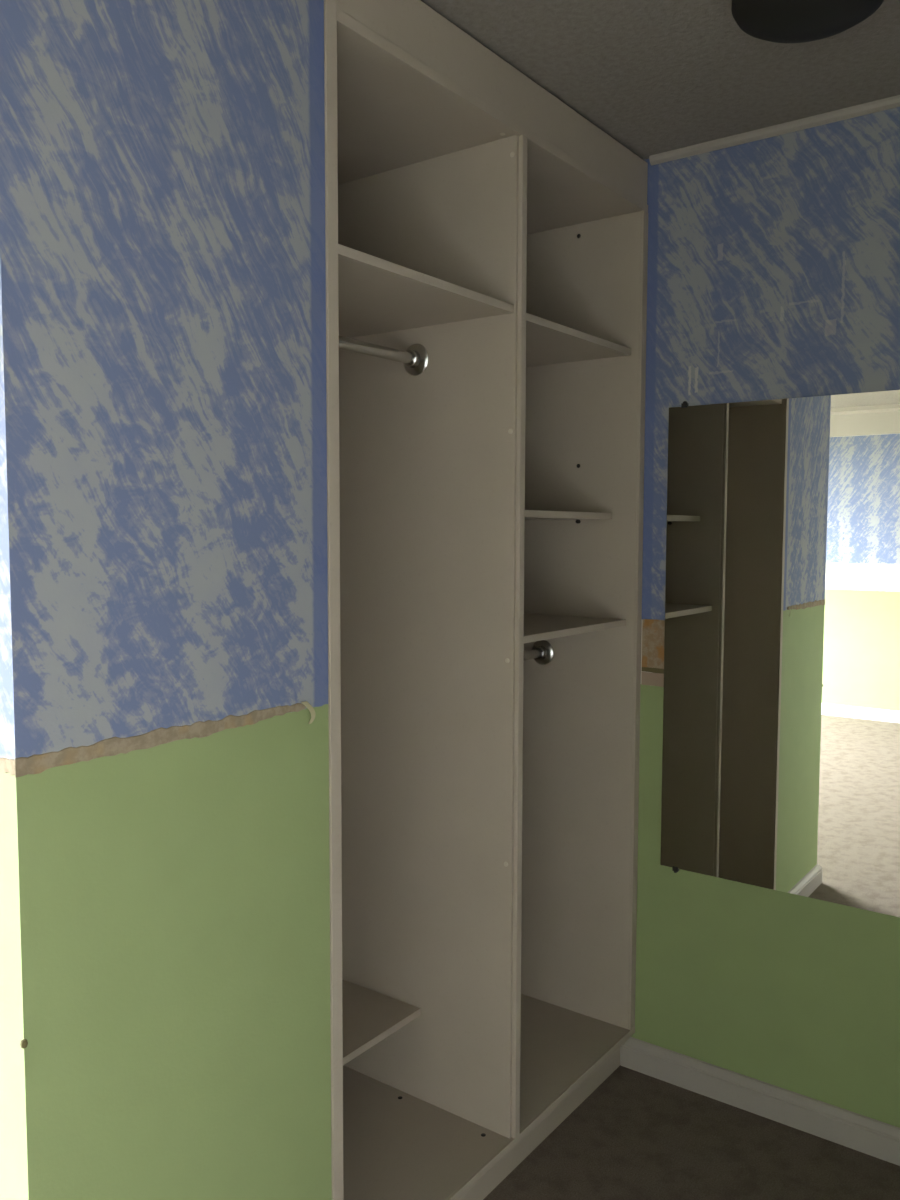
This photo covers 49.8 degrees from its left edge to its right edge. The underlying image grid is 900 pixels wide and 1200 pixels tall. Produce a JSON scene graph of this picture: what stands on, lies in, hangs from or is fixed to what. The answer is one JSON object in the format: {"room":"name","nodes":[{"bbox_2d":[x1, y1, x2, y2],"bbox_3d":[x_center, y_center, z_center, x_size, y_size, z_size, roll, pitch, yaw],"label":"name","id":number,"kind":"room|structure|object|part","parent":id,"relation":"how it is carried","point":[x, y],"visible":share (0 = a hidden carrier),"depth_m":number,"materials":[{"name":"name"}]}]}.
{"room":"bedroom","nodes":[
{"label":"bedroom","id":0,"kind":"room"},
{"bbox_2d":[0,0,331,1199],"bbox_3d":[-1.686,0.082,2.345,3.314,2.400,0.546,3,5,36],"label":"wall","id":1,"kind":"structure","parent":0,"point":[165,1024],"depth_m":1.32,"materials":[{"name":"paint"}]},
{"bbox_2d":[421,0,899,159],"bbox_3d":[-1.189,-1.019,0.242,6.700,0.100,5.800,3,5,36],"label":"ceiling","id":2,"kind":"structure","parent":0,"point":[655,76],"depth_m":1.97,"materials":[{"name":"white paint"}]},
{"bbox_2d":[731,0,883,42],"bbox_3d":[0.613,-1.025,1.651,0.256,0.081,0.256,3,5,36],"label":"ceiling lamp","id":3,"kind":"object","parent":2,"relation":"attached to","point":[778,21],"visible":1,"depth_m":1.65,"materials":[{"name":"brown metal"}]},
{"bbox_2d":[483,1065,899,1199],"bbox_3d":[-1.195,1.474,0.420,6.700,0.100,5.800,3,5,36],"label":"floor","id":4,"kind":"structure","parent":0,"point":[637,1135],"depth_m":2.25,"materials":[{"name":"brown carpet"}]},
{"bbox_2d":[324,0,647,1199],"bbox_3d":[-0.096,0.094,2.256,0.623,2.398,1.188,3,5,36],"label":"wardrobe","id":5,"kind":"object","parent":4,"relation":"on","point":[486,241],"visible":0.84,"depth_m":2.23,"materials":[{"name":"beige laminate"}]},
{"bbox_3d":[-0.237,-0.522,1.952,0.025,0.025,0.540,3,5,36],"label":"hanging rail","id":6,"kind":"part","parent":5,"relation":"part of","materials":[{"name":"silver metal"}]},
{"bbox_2d":[342,979,418,1056],"bbox_3d":[-0.370,0.972,2.153,0.341,0.016,0.546,3,5,36],"label":"shelf","id":7,"kind":"object","parent":5,"relation":"attached to","point":[371,1012],"depth_m":2.25,"materials":[{"name":"beige laminate"}]},
{"bbox_2d":[338,255,509,337],"bbox_3d":[-0.268,-0.602,1.968,0.585,0.016,0.546,3,5,36],"label":"shelf","id":8,"kind":"object","parent":5,"relation":"attached to","point":[378,298],"depth_m":1.94,"materials":[{"name":"beige laminate"}]},
{"bbox_3d":[-0.096,0.104,2.249,0.592,2.149,0.028,3,5,36],"label":"divider panel","id":9,"kind":"part","parent":5,"relation":"part of","materials":[{"name":"beige plastic"}]},
{"bbox_3d":[-0.086,1.183,2.341,0.596,0.018,1.162,3,5,36],"label":"panel","id":10,"kind":"part","parent":5,"relation":"part of","materials":[{"name":"beige plastic"}]},
{"bbox_3d":[-0.079,-0.979,2.185,0.599,0.020,1.162,3,5,36],"label":"panel","id":11,"kind":"part","parent":5,"relation":"part of","materials":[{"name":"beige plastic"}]},
{"bbox_3d":[0.153,-1.029,2.011,0.018,0.105,1.162,3,5,36],"label":"fascia panel","id":12,"kind":"part","parent":5,"relation":"part of","materials":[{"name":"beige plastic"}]},
{"bbox_3d":[0.094,0.162,2.478,0.025,0.025,0.550,3,5,36],"label":"hanging rail","id":13,"kind":"part","parent":5,"relation":"part of","materials":[{"name":"silver metal"}]},
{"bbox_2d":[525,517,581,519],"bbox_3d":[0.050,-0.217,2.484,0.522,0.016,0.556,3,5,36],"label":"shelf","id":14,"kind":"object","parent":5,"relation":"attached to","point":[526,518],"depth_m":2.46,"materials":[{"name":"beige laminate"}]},
{"bbox_2d":[524,613,623,635],"bbox_3d":[0.067,0.062,2.490,0.567,0.016,0.556,3,5,36],"label":"shelf","id":15,"kind":"object","parent":5,"relation":"attached to","point":[535,624],"depth_m":2.47,"materials":[{"name":"beige laminate"}]},
{"bbox_2d":[526,321,627,366],"bbox_3d":[0.070,-0.635,2.440,0.569,0.016,0.556,3,5,36],"label":"shelf","id":16,"kind":"object","parent":5,"relation":"attached to","point":[548,343],"depth_m":2.42,"materials":[{"name":"beige laminate"}]},
{"bbox_3d":[0.244,0.070,2.726,0.614,2.149,0.028,3,5,36],"label":"panel","id":17,"kind":"part","parent":5,"relation":"part of","materials":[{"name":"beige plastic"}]},
{"bbox_2d":[631,107,899,1127],"bbox_3d":[1.534,0.125,1.861,3.920,2.400,0.102,3,5,36],"label":"wall","id":18,"kind":"structure","parent":0,"point":[773,268],"depth_m":2.36,"materials":[{"name":"paint"}]},
{"bbox_2d":[620,1037,899,1165],"bbox_3d":[1.768,1.300,1.698,3.247,0.080,0.018,3,5,36],"label":"baseboard","id":19,"kind":"structure","parent":18,"relation":"attached to","point":[875,1138],"depth_m":2.41,"materials":[{"name":"white wood"}]},
{"bbox_2d":[649,95,899,164],"bbox_3d":[1.796,-1.043,1.516,3.194,0.019,0.016,3,5,36],"label":"trim","id":20,"kind":"structure","parent":18,"relation":"attached to","point":[891,102],"depth_m":2.26,"materials":[{"name":"white wood"}]},
{"bbox_2d":[660,390,899,916],"bbox_3d":[0.926,0.124,2.240,0.917,1.217,0.010,3,5,36],"label":"wall mirror","id":21,"kind":"object","parent":18,"relation":"attached to","point":[781,755],"visible":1,"depth_m":2.33,"materials":[{"name":"clear glass"}]}
]}

